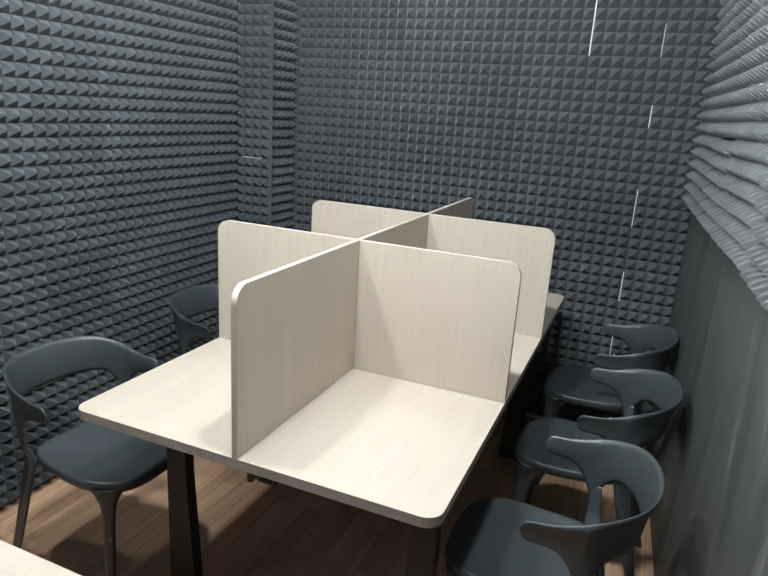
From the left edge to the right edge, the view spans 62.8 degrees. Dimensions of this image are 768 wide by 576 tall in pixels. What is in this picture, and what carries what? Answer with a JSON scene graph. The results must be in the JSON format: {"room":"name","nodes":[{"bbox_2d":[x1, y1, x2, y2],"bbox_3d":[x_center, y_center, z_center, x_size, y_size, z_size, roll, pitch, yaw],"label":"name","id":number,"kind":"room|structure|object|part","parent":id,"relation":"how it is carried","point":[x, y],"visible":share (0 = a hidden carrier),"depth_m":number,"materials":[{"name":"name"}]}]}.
{"room":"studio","nodes":[
{"label":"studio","id":0,"kind":"room"},
{"bbox_2d":[0,0,241,507],"bbox_3d":[-1.622,-0.301,1.549,0.177,2.620,4.700,10,17,21],"label":"wall","id":1,"kind":"structure","parent":0,"point":[119,127],"depth_m":2.56,"materials":[{"name":"grey plastic"}]},
{"bbox_3d":[-1.284,-0.791,2.027,0.056,0.300,0.300,10,17,21],"label":"acoustic foam panel","id":2,"kind":"part","parent":1,"relation":"part of","materials":[{"name":"grey"}]},
{"bbox_3d":[-1.302,-0.503,2.109,0.056,0.300,0.300,10,17,21],"label":"acoustic foam panel","id":3,"kind":"part","parent":1,"relation":"part of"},
{"bbox_3d":[-1.321,-0.215,2.191,0.056,0.300,0.300,10,17,21],"label":"acoustic foam panel","id":4,"kind":"part","parent":1,"relation":"part of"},
{"bbox_3d":[-1.339,0.073,2.273,0.056,0.300,0.300,10,17,21],"label":"acoustic foam panel","id":5,"kind":"part","parent":1,"relation":"part of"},
{"bbox_3d":[-1.357,0.361,2.354,0.056,0.300,0.300,10,17,21],"label":"acoustic foam panel","id":6,"kind":"part","parent":1,"relation":"part of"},
{"bbox_3d":[-1.376,0.649,2.437,0.056,0.300,0.300,10,17,21],"label":"acoustic foam panel","id":7,"kind":"part","parent":1,"relation":"part of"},
{"bbox_3d":[-1.147,-1.147,2.212,0.056,0.300,0.300,10,17,21],"label":"acoustic foam panel","id":8,"kind":"part","parent":1,"relation":"part of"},
{"bbox_3d":[-1.167,-0.859,2.295,0.056,0.300,0.300,10,17,21],"label":"acoustic foam panel","id":9,"kind":"part","parent":1,"relation":"part of","materials":[{"name":"grey"}]},
{"bbox_3d":[-1.184,-0.571,2.376,0.056,0.300,0.300,10,17,21],"label":"acoustic foam panel","id":10,"kind":"part","parent":1,"relation":"part of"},
{"bbox_3d":[-1.204,-0.283,2.459,0.056,0.300,0.300,10,17,21],"label":"acoustic foam panel","id":11,"kind":"part","parent":1,"relation":"part of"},
{"bbox_3d":[-1.222,0.005,2.540,0.056,0.300,0.300,10,17,21],"label":"acoustic foam panel","id":12,"kind":"part","parent":1,"relation":"part of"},
{"bbox_3d":[-1.240,0.293,2.622,0.056,0.300,0.300,10,17,21],"label":"acoustic foam panel","id":13,"kind":"part","parent":1,"relation":"part of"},
{"bbox_3d":[-1.259,0.581,2.704,0.056,0.300,0.300,10,17,21],"label":"acoustic foam panel","id":14,"kind":"part","parent":1,"relation":"part of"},
{"bbox_3d":[-1.031,-1.216,2.480,0.056,0.300,0.300,10,17,21],"label":"acoustic foam panel","id":15,"kind":"part","parent":1,"relation":"part of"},
{"bbox_3d":[-1.050,-0.928,2.562,0.056,0.300,0.300,10,17,21],"label":"acoustic foam panel","id":16,"kind":"part","parent":1,"relation":"part of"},
{"bbox_3d":[-1.067,-0.640,2.644,0.056,0.300,0.300,10,17,21],"label":"acoustic foam panel","id":17,"kind":"part","parent":1,"relation":"part of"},
{"bbox_3d":[-1.086,-0.352,2.726,0.056,0.300,0.300,10,17,21],"label":"acoustic foam panel","id":18,"kind":"part","parent":1,"relation":"part of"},
{"bbox_3d":[-1.104,-0.064,2.808,0.056,0.300,0.300,10,17,21],"label":"acoustic foam panel","id":19,"kind":"part","parent":1,"relation":"part of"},
{"bbox_3d":[-1.123,0.224,2.890,0.056,0.300,0.300,10,17,21],"label":"acoustic foam panel","id":20,"kind":"part","parent":1,"relation":"part of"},
{"bbox_3d":[-1.141,0.512,2.972,0.056,0.300,0.300,10,17,21],"label":"acoustic foam panel","id":21,"kind":"part","parent":1,"relation":"part of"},
{"bbox_3d":[-0.913,-1.284,2.748,0.056,0.300,0.300,10,17,21],"label":"acoustic foam panel","id":22,"kind":"part","parent":1,"relation":"part of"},
{"bbox_3d":[-0.932,-0.996,2.830,0.056,0.300,0.300,10,17,21],"label":"acoustic foam panel","id":23,"kind":"part","parent":1,"relation":"part of","materials":[{"name":"grey"}]},
{"bbox_3d":[-0.950,-0.708,2.912,0.056,0.300,0.300,10,17,21],"label":"acoustic foam panel","id":24,"kind":"part","parent":1,"relation":"part of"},
{"bbox_3d":[-0.969,-0.420,2.994,0.056,0.300,0.300,10,17,21],"label":"acoustic foam panel","id":25,"kind":"part","parent":1,"relation":"part of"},
{"bbox_3d":[-0.988,-0.132,3.075,0.056,0.300,0.300,10,17,21],"label":"acoustic foam panel","id":26,"kind":"part","parent":1,"relation":"part of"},
{"bbox_3d":[-1.006,0.156,3.157,0.056,0.300,0.300,10,17,21],"label":"acoustic foam panel","id":27,"kind":"part","parent":1,"relation":"part of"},
{"bbox_3d":[-1.024,0.444,3.239,0.056,0.300,0.300,10,17,21],"label":"acoustic foam panel","id":28,"kind":"part","parent":1,"relation":"part of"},
{"bbox_3d":[-0.889,0.087,3.425,0.056,0.300,0.300,10,17,21],"label":"acoustic foam panel","id":29,"kind":"part","parent":1,"relation":"part of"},
{"bbox_3d":[-0.908,0.375,3.507,0.056,0.300,0.300,10,17,21],"label":"acoustic foam panel","id":30,"kind":"part","parent":1,"relation":"part of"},
{"bbox_3d":[-0.796,-1.353,3.015,0.056,0.300,0.300,10,17,21],"label":"acoustic foam panel","id":31,"kind":"part","parent":1,"relation":"part of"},
{"bbox_3d":[-0.814,-1.065,3.097,0.056,0.300,0.300,10,17,21],"label":"acoustic foam panel","id":32,"kind":"part","parent":1,"relation":"part of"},
{"bbox_3d":[-0.833,-0.777,3.179,0.056,0.300,0.300,10,17,21],"label":"acoustic foam panel","id":33,"kind":"part","parent":1,"relation":"part of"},
{"bbox_3d":[-0.870,-0.201,3.343,0.056,0.300,0.300,10,17,21],"label":"acoustic foam panel","id":34,"kind":"part","parent":1,"relation":"part of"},
{"bbox_3d":[-0.852,-0.489,3.261,0.056,0.300,0.300,10,17,21],"label":"acoustic foam panel","id":35,"kind":"part","parent":1,"relation":"part of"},
{"bbox_3d":[-0.737,-1.390,3.158,0.049,0.300,0.018,10,17,21],"label":"acoustic foam panel","id":36,"kind":"part","parent":1,"relation":"part of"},
{"bbox_3d":[-0.757,-1.102,3.241,0.048,0.300,0.018,10,17,21],"label":"acoustic foam panel","id":37,"kind":"part","parent":1,"relation":"part of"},
{"bbox_3d":[-0.792,-0.526,3.404,0.049,0.300,0.018,10,17,21],"label":"acoustic foam panel","id":38,"kind":"part","parent":1,"relation":"part of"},
{"bbox_3d":[-0.774,-0.814,3.322,0.050,0.300,0.018,10,17,21],"label":"acoustic foam panel","id":39,"kind":"part","parent":1,"relation":"part of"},
{"bbox_2d":[237,0,300,228],"bbox_3d":[-0.640,-0.776,3.439,0.225,2.620,0.347,10,17,21],"label":"wall pillar","id":40,"kind":"structure","parent":0,"point":[267,38],"depth_m":3.29,"materials":[{"name":"grey plastic"}]},
{"bbox_3d":[-0.701,-0.543,3.363,0.200,0.300,0.056,10,17,21],"label":"acoustic foam panel","id":41,"kind":"part","parent":40,"relation":"part of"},
{"bbox_3d":[-0.719,-0.255,3.445,0.200,0.300,0.056,10,17,21],"label":"acoustic foam panel","id":42,"kind":"part","parent":40,"relation":"part of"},
{"bbox_3d":[-0.682,-0.831,3.280,0.200,0.300,0.056,10,17,21],"label":"acoustic foam panel","id":43,"kind":"part","parent":40,"relation":"part of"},
{"bbox_3d":[-0.645,-1.407,3.116,0.200,0.300,0.056,10,17,21],"label":"acoustic foam panel","id":44,"kind":"part","parent":40,"relation":"part of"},
{"bbox_3d":[-0.664,-1.119,3.198,0.200,0.300,0.056,10,17,21],"label":"acoustic foam panel","id":45,"kind":"part","parent":40,"relation":"part of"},
{"bbox_3d":[-0.584,-0.282,3.572,0.056,0.300,0.290,10,17,21],"label":"acoustic foam panel","id":46,"kind":"part","parent":40,"relation":"part of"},
{"bbox_3d":[-0.564,-0.570,3.490,0.056,0.300,0.290,10,17,21],"label":"acoustic foam panel","id":47,"kind":"part","parent":40,"relation":"part of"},
{"bbox_3d":[-0.546,-0.858,3.408,0.056,0.300,0.290,10,17,21],"label":"acoustic foam panel","id":48,"kind":"part","parent":40,"relation":"part of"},
{"bbox_3d":[-0.527,-1.146,3.326,0.056,0.300,0.290,10,17,21],"label":"acoustic foam panel","id":49,"kind":"part","parent":40,"relation":"part of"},
{"bbox_3d":[-0.510,-1.435,3.244,0.056,0.300,0.290,10,17,21],"label":"acoustic foam panel","id":50,"kind":"part","parent":40,"relation":"part of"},
{"bbox_2d":[0,411,653,575],"bbox_3d":[-0.497,1.217,1.446,2.900,0.100,5.000,10,17,21],"label":"floor","id":51,"kind":"structure","parent":0,"point":[255,528],"depth_m":2.37,"materials":[{"name":"brown laminate"}]},
{"bbox_2d":[0,540,80,575],"bbox_3d":[-0.749,0.972,0.695,1.000,0.750,1.075,10,17,21],"label":"desk","id":52,"kind":"object","parent":51,"relation":"on","point":[14,561],"visible":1,"depth_m":1.09,"materials":[{"name":"beige wood"}]},
{"bbox_2d":[2,335,166,575],"bbox_3d":[-0.929,0.579,2.075,0.506,0.728,0.446,11,17,23],"label":"armchair","id":53,"kind":"object","parent":51,"relation":"on","point":[105,462],"visible":0.79,"depth_m":2.00,"materials":[{"name":"plastic"}]},
{"bbox_3d":[-1.156,0.671,2.009,0.150,0.560,0.059,11,17,23],"label":"leg","id":54,"kind":"part","parent":53,"relation":"part of","materials":[{"name":"plastic"}]},
{"bbox_3d":[-1.006,0.324,2.046,0.299,0.233,0.442,11,17,23],"label":"backrest","id":55,"kind":"part","parent":53,"relation":"part of","materials":[{"name":"plastic"}]},
{"bbox_3d":[-0.874,0.528,2.035,0.387,0.060,0.381,11,17,23],"label":"seat","id":56,"kind":"part","parent":53,"relation":"part of","materials":[{"name":"plastic"}]},
{"bbox_3d":[-0.841,0.778,1.951,0.119,0.424,0.165,-6,19,-32],"label":"leg","id":57,"kind":"part","parent":53,"relation":"part of","materials":[{"name":"plastic"}]},
{"bbox_2d":[169,284,252,482],"bbox_3d":[-0.671,0.393,2.789,0.505,0.728,0.446,10,17,20],"label":"armchair","id":58,"kind":"object","parent":51,"relation":"on","point":[186,303],"visible":0.38,"depth_m":2.74,"materials":[{"name":"plastic"}]},
{"bbox_3d":[-0.749,0.139,2.756,0.299,0.233,0.442,10,17,20],"label":"backrest","id":59,"kind":"part","parent":58,"relation":"part of","materials":[{"name":"plastic"}]},
{"bbox_3d":[-0.573,0.591,2.671,0.119,0.424,0.165,-8,19,-35],"label":"leg","id":60,"kind":"part","parent":58,"relation":"part of","materials":[{"name":"plastic"}]},
{"bbox_2d":[79,197,563,575],"bbox_3d":[0.014,0.335,2.351,1.000,1.163,1.916,10,17,21],"label":"desk","id":61,"kind":"object","parent":51,"relation":"on","point":[368,358],"visible":0.99,"depth_m":1.78,"materials":[{"name":"beige wood"}]},
{"bbox_3d":[-0.615,0.639,1.944,0.100,0.707,0.040,10,17,21],"label":"leg","id":62,"kind":"part","parent":61,"relation":"part of","materials":[{"name":"black metal"}]},
{"bbox_3d":[-0.326,0.011,2.038,0.498,0.412,0.016,10,17,21],"label":"divider panel","id":63,"kind":"part","parent":61,"relation":"part of","materials":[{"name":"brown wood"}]},
{"bbox_3d":[0.042,-0.025,2.246,0.016,0.412,1.916,10,17,21],"label":"divider panel","id":64,"kind":"part","parent":61,"relation":"part of","materials":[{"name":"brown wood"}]},
{"bbox_3d":[-0.080,-0.133,2.599,0.498,0.412,0.016,10,17,21],"label":"divider panel","id":65,"kind":"part","parent":61,"relation":"part of","materials":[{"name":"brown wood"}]},
{"bbox_3d":[0.086,0.762,1.669,0.100,0.707,0.040,10,17,21],"label":"leg","id":66,"kind":"part","parent":61,"relation":"part of","materials":[{"name":"black metal"}]},
{"bbox_3d":[0.141,0.093,1.854,0.486,0.412,0.016,10,17,21],"label":"divider panel","id":67,"kind":"part","parent":61,"relation":"part of","materials":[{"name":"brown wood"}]},
{"bbox_3d":[0.387,-0.051,2.416,0.486,0.412,0.016,10,17,21],"label":"divider panel","id":68,"kind":"part","parent":61,"relation":"part of","materials":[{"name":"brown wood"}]},
{"bbox_3d":[0.616,0.452,2.878,0.100,0.707,0.040,10,17,21],"label":"leg","id":69,"kind":"part","parent":61,"relation":"part of","materials":[{"name":"black metal"}]},
{"bbox_2d":[445,435,664,575],"bbox_3d":[0.418,0.774,1.694,0.505,0.728,0.446,10,17,20],"label":"armchair","id":70,"kind":"object","parent":51,"relation":"on","point":[493,536],"visible":1,"depth_m":1.67,"materials":[{"name":"plastic"}]},
{"bbox_3d":[0.215,0.921,1.687,0.165,0.424,0.119,0,16,-12],"label":"leg","id":71,"kind":"part","parent":70,"relation":"part of","materials":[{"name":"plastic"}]},
{"bbox_3d":[0.369,0.704,1.696,0.387,0.060,0.381,10,17,20],"label":"seat","id":72,"kind":"part","parent":70,"relation":"part of","materials":[{"name":"plastic"}]},
{"bbox_3d":[0.527,0.552,1.592,0.299,0.233,0.442,10,17,20],"label":"backrest","id":73,"kind":"part","parent":70,"relation":"part of","materials":[{"name":"plastic"}]},
{"bbox_3d":[0.629,0.840,1.816,0.150,0.560,0.059,10,17,20],"label":"leg","id":74,"kind":"part","parent":70,"relation":"part of","materials":[{"name":"plastic"}]},
{"bbox_2d":[513,367,683,575],"bbox_3d":[0.713,0.643,2.221,0.505,0.728,0.446,10,17,21],"label":"armchair","id":75,"kind":"object","parent":51,"relation":"on","point":[661,389],"visible":0.79,"depth_m":2.14,"materials":[{"name":"plastic"}]},
{"bbox_3d":[0.510,0.789,2.217,0.165,0.424,0.119,1,16,-11],"label":"leg","id":76,"kind":"part","parent":75,"relation":"part of","materials":[{"name":"plastic"}]},
{"bbox_3d":[0.601,0.736,2.425,0.119,0.424,0.165,-7,19,-33],"label":"leg","id":77,"kind":"part","parent":75,"relation":"part of","materials":[{"name":"plastic"}]},
{"bbox_3d":[0.665,0.573,2.225,0.387,0.060,0.381,10,17,21],"label":"seat","id":78,"kind":"part","parent":75,"relation":"part of","materials":[{"name":"plastic"}]},
{"bbox_3d":[0.792,0.789,2.031,0.150,0.560,0.059,10,17,21],"label":"leg","id":79,"kind":"part","parent":75,"relation":"part of","materials":[{"name":"plastic"}]},
{"bbox_3d":[0.822,0.421,2.117,0.299,0.233,0.442,10,17,21],"label":"backrest","id":80,"kind":"part","parent":75,"relation":"part of","materials":[{"name":"plastic"}]},
{"bbox_3d":[0.927,0.711,2.339,0.150,0.560,0.059,10,17,21],"label":"leg","id":81,"kind":"part","parent":75,"relation":"part of","materials":[{"name":"plastic"}]},
{"bbox_2d":[534,323,678,514],"bbox_3d":[0.946,0.508,2.748,0.506,0.728,0.446,10,17,22],"label":"armchair","id":82,"kind":"object","parent":51,"relation":"on","point":[571,384],"visible":0.64,"depth_m":2.69,"materials":[{"name":"plastic"}]},
{"bbox_3d":[0.748,0.654,2.747,0.147,0.424,0.147,10,17,22],"label":"leg","id":83,"kind":"part","parent":82,"relation":"part of","materials":[{"name":"plastic"}]},
{"bbox_3d":[0.837,0.601,2.953,0.119,0.424,0.165,-7,19,-32],"label":"leg","id":84,"kind":"part","parent":82,"relation":"part of","materials":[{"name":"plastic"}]},
{"bbox_3d":[0.897,0.438,2.752,0.387,0.060,0.381,10,17,22],"label":"seat","id":85,"kind":"part","parent":82,"relation":"part of","materials":[{"name":"plastic"}]},
{"bbox_3d":[1.020,0.655,2.555,0.150,0.560,0.059,10,17,22],"label":"leg","id":86,"kind":"part","parent":82,"relation":"part of","materials":[{"name":"plastic"}]},
{"bbox_3d":[1.054,0.287,2.641,0.299,0.233,0.442,10,17,22],"label":"backrest","id":87,"kind":"part","parent":82,"relation":"part of","materials":[{"name":"plastic"}]},
{"bbox_3d":[1.161,0.577,2.861,0.150,0.560,0.059,10,17,22],"label":"leg","id":88,"kind":"part","parent":82,"relation":"part of","materials":[{"name":"plastic"}]},
{"bbox_2d":[289,0,723,421],"bbox_3d":[0.514,-0.633,3.200,2.805,2.620,0.177,10,17,21],"label":"wall","id":89,"kind":"structure","parent":0,"point":[577,120],"depth_m":3.04,"materials":[{"name":"grey plastic"}]},
{"bbox_3d":[-0.540,-0.289,3.681,0.050,0.300,0.056,10,17,21],"label":"acoustic foam panel","id":90,"kind":"part","parent":89,"relation":"part of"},
{"bbox_3d":[-0.521,-0.577,3.599,0.050,0.300,0.056,10,17,21],"label":"acoustic foam panel","id":91,"kind":"part","parent":89,"relation":"part of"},
{"bbox_3d":[-0.503,-0.865,3.518,0.050,0.300,0.056,10,17,21],"label":"acoustic foam panel","id":92,"kind":"part","parent":89,"relation":"part of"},
{"bbox_3d":[-0.484,-1.153,3.436,0.050,0.300,0.056,10,17,21],"label":"acoustic foam panel","id":93,"kind":"part","parent":89,"relation":"part of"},
{"bbox_3d":[-0.465,-1.442,3.355,0.050,0.300,0.056,10,17,21],"label":"acoustic foam panel","id":94,"kind":"part","parent":89,"relation":"part of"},
{"bbox_3d":[-0.379,-0.261,3.619,0.300,0.300,0.056,10,17,21],"label":"acoustic foam panel","id":95,"kind":"part","parent":89,"relation":"part of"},
{"bbox_3d":[-0.360,-0.549,3.536,0.300,0.300,0.056,10,17,21],"label":"acoustic foam panel","id":96,"kind":"part","parent":89,"relation":"part of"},
{"bbox_3d":[-0.342,-0.837,3.454,0.300,0.300,0.056,10,17,21],"label":"acoustic foam panel","id":97,"kind":"part","parent":89,"relation":"part of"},
{"bbox_3d":[-0.323,-1.125,3.373,0.300,0.300,0.056,10,17,21],"label":"acoustic foam panel","id":98,"kind":"part","parent":89,"relation":"part of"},
{"bbox_3d":[-0.305,-1.413,3.291,0.300,0.300,0.056,10,17,21],"label":"acoustic foam panel","id":99,"kind":"part","parent":89,"relation":"part of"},
{"bbox_3d":[-0.085,-0.501,3.428,0.300,0.300,0.056,10,17,21],"label":"acoustic foam panel","id":100,"kind":"part","parent":89,"relation":"part of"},
{"bbox_3d":[-0.066,-0.789,3.346,0.300,0.300,0.056,10,17,21],"label":"acoustic foam panel","id":101,"kind":"part","parent":89,"relation":"part of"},
{"bbox_3d":[-0.048,-1.077,3.265,0.300,0.300,0.056,10,17,21],"label":"acoustic foam panel","id":102,"kind":"part","parent":89,"relation":"part of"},
{"bbox_3d":[-0.029,-1.365,3.182,0.300,0.300,0.056,10,17,21],"label":"acoustic foam panel","id":103,"kind":"part","parent":89,"relation":"part of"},
{"bbox_3d":[0.191,-0.452,3.320,0.300,0.300,0.056,10,17,21],"label":"acoustic foam panel","id":104,"kind":"part","parent":89,"relation":"part of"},
{"bbox_3d":[0.209,-0.740,3.238,0.300,0.300,0.056,10,17,21],"label":"acoustic foam panel","id":105,"kind":"part","parent":89,"relation":"part of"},
{"bbox_3d":[0.228,-1.028,3.157,0.300,0.300,0.056,10,17,21],"label":"acoustic foam panel","id":106,"kind":"part","parent":89,"relation":"part of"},
{"bbox_3d":[0.247,-1.316,3.075,0.300,0.300,0.056,10,17,21],"label":"acoustic foam panel","id":107,"kind":"part","parent":89,"relation":"part of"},
{"bbox_3d":[0.466,-0.404,3.212,0.300,0.300,0.056,10,17,21],"label":"acoustic foam panel","id":108,"kind":"part","parent":89,"relation":"part of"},
{"bbox_3d":[0.485,-0.692,3.131,0.300,0.300,0.056,10,17,21],"label":"acoustic foam panel","id":109,"kind":"part","parent":89,"relation":"part of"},
{"bbox_3d":[0.503,-0.980,3.048,0.300,0.300,0.056,10,17,21],"label":"acoustic foam panel","id":110,"kind":"part","parent":89,"relation":"part of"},
{"bbox_3d":[0.522,-1.268,2.966,0.300,0.300,0.056,10,17,21],"label":"acoustic foam panel","id":111,"kind":"part","parent":89,"relation":"part of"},
{"bbox_3d":[0.686,0.509,3.349,0.300,0.300,0.056,10,17,21],"label":"acoustic foam panel","id":112,"kind":"part","parent":89,"relation":"part of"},
{"bbox_3d":[0.742,-0.355,3.104,0.300,0.300,0.056,10,17,21],"label":"acoustic foam panel","id":113,"kind":"part","parent":89,"relation":"part of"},
{"bbox_3d":[0.705,0.221,3.267,0.300,0.300,0.056,10,17,21],"label":"acoustic foam panel","id":114,"kind":"part","parent":89,"relation":"part of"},
{"bbox_3d":[0.760,-0.643,3.022,0.300,0.300,0.056,10,17,21],"label":"acoustic foam panel","id":115,"kind":"part","parent":89,"relation":"part of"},
{"bbox_3d":[0.779,-0.931,2.940,0.300,0.300,0.056,10,17,21],"label":"acoustic foam panel","id":116,"kind":"part","parent":89,"relation":"part of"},
{"bbox_3d":[0.724,-0.067,3.186,0.300,0.300,0.056,10,17,21],"label":"acoustic foam panel","id":117,"kind":"part","parent":89,"relation":"part of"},
{"bbox_3d":[0.797,-1.219,2.858,0.300,0.300,0.056,10,17,21],"label":"acoustic foam panel","id":118,"kind":"part","parent":89,"relation":"part of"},
{"bbox_3d":[0.962,0.557,3.242,0.300,0.300,0.056,10,17,21],"label":"acoustic foam panel","id":119,"kind":"part","parent":89,"relation":"part of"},
{"bbox_3d":[0.981,0.269,3.159,0.300,0.300,0.056,10,17,21],"label":"acoustic foam panel","id":120,"kind":"part","parent":89,"relation":"part of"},
{"bbox_3d":[0.999,-0.019,3.078,0.300,0.300,0.056,10,17,21],"label":"acoustic foam panel","id":121,"kind":"part","parent":89,"relation":"part of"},
{"bbox_3d":[1.018,-0.307,2.996,0.300,0.300,0.056,10,17,21],"label":"acoustic foam panel","id":122,"kind":"part","parent":89,"relation":"part of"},
{"bbox_3d":[1.036,-0.595,2.914,0.300,0.300,0.056,10,17,21],"label":"acoustic foam panel","id":123,"kind":"part","parent":89,"relation":"part of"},
{"bbox_3d":[1.055,-0.883,2.832,0.300,0.300,0.056,10,17,21],"label":"acoustic foam panel","id":124,"kind":"part","parent":89,"relation":"part of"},
{"bbox_3d":[1.208,0.601,3.144,0.234,0.300,0.056,10,17,21],"label":"acoustic foam panel","id":125,"kind":"part","parent":89,"relation":"part of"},
{"bbox_3d":[1.073,-1.171,2.750,0.300,0.300,0.056,10,17,21],"label":"acoustic foam panel","id":126,"kind":"part","parent":89,"relation":"part of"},
{"bbox_3d":[1.227,0.312,3.063,0.234,0.300,0.056,10,17,21],"label":"acoustic foam panel","id":127,"kind":"part","parent":89,"relation":"part of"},
{"bbox_3d":[1.245,0.024,2.982,0.234,0.300,0.056,10,17,21],"label":"acoustic foam panel","id":128,"kind":"part","parent":89,"relation":"part of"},
{"bbox_3d":[1.264,-0.264,2.900,0.234,0.300,0.056,10,17,21],"label":"acoustic foam panel","id":129,"kind":"part","parent":89,"relation":"part of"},
{"bbox_3d":[1.282,-0.552,2.817,0.234,0.300,0.056,10,17,21],"label":"acoustic foam panel","id":130,"kind":"part","parent":89,"relation":"part of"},
{"bbox_3d":[1.300,-0.840,2.735,0.234,0.300,0.056,10,17,21],"label":"acoustic foam panel","id":131,"kind":"part","parent":89,"relation":"part of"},
{"bbox_3d":[1.319,-1.128,2.654,0.234,0.300,0.056,10,17,21],"label":"acoustic foam panel","id":132,"kind":"part","parent":89,"relation":"part of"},
{"bbox_2d":[645,0,767,575],"bbox_3d":[0.614,0.092,0.670,0.179,2.620,4.712,9,17,18],"label":"wall","id":133,"kind":"structure","parent":0,"point":[710,518],"depth_m":1.74,"materials":[{"name":"grey wood"}]},
{"bbox_3d":[1.299,-0.482,2.617,0.057,0.301,0.300,9,17,18],"label":"acoustic foam panel","id":134,"kind":"part","parent":133,"relation":"part of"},
{"bbox_3d":[1.196,-0.410,2.342,0.056,0.301,0.300,9,17,18],"label":"acoustic foam panel","id":135,"kind":"part","parent":133,"relation":"part of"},
{"bbox_3d":[1.318,-0.771,2.535,0.057,0.300,0.300,9,17,18],"label":"acoustic foam panel","id":136,"kind":"part","parent":133,"relation":"part of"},
{"bbox_3d":[1.092,-0.331,2.069,0.055,0.301,0.300,9,17,18],"label":"acoustic foam panel","id":137,"kind":"part","parent":133,"relation":"part of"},
{"bbox_3d":[1.214,-0.699,2.260,0.058,0.300,0.300,9,17,18],"label":"acoustic foam panel","id":138,"kind":"part","parent":133,"relation":"part of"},
{"bbox_3d":[1.336,-1.057,2.454,0.057,0.300,0.300,9,17,18],"label":"acoustic foam panel","id":139,"kind":"part","parent":133,"relation":"part of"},
{"bbox_3d":[0.988,-0.267,1.793,0.057,0.302,0.300,9,17,18],"label":"acoustic foam panel","id":140,"kind":"part","parent":133,"relation":"part of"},
{"bbox_3d":[1.232,-0.987,2.179,0.058,0.301,0.300,9,17,18],"label":"acoustic foam panel","id":141,"kind":"part","parent":133,"relation":"part of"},
{"bbox_3d":[1.110,-0.627,1.986,0.057,0.300,0.300,9,17,18],"label":"acoustic foam panel","id":142,"kind":"part","parent":133,"relation":"part of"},
{"bbox_3d":[0.884,-0.197,1.518,0.057,0.302,0.300,9,17,18],"label":"acoustic foam panel","id":143,"kind":"part","parent":133,"relation":"part of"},
{"bbox_3d":[1.128,-0.914,1.904,0.058,0.301,0.300,9,17,18],"label":"acoustic foam panel","id":144,"kind":"part","parent":133,"relation":"part of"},
{"bbox_3d":[1.006,-0.556,1.711,0.057,0.302,0.300,9,17,18],"label":"acoustic foam panel","id":145,"kind":"part","parent":133,"relation":"part of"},
{"bbox_3d":[0.780,-0.117,1.245,0.055,0.301,0.300,9,17,18],"label":"acoustic foam panel","id":146,"kind":"part","parent":133,"relation":"part of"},
{"bbox_3d":[0.902,-0.483,1.436,0.056,0.301,0.300,9,17,18],"label":"acoustic foam panel","id":147,"kind":"part","parent":133,"relation":"part of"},
{"bbox_3d":[1.024,-0.845,1.629,0.058,0.301,0.300,9,17,18],"label":"acoustic foam panel","id":148,"kind":"part","parent":133,"relation":"part of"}
]}

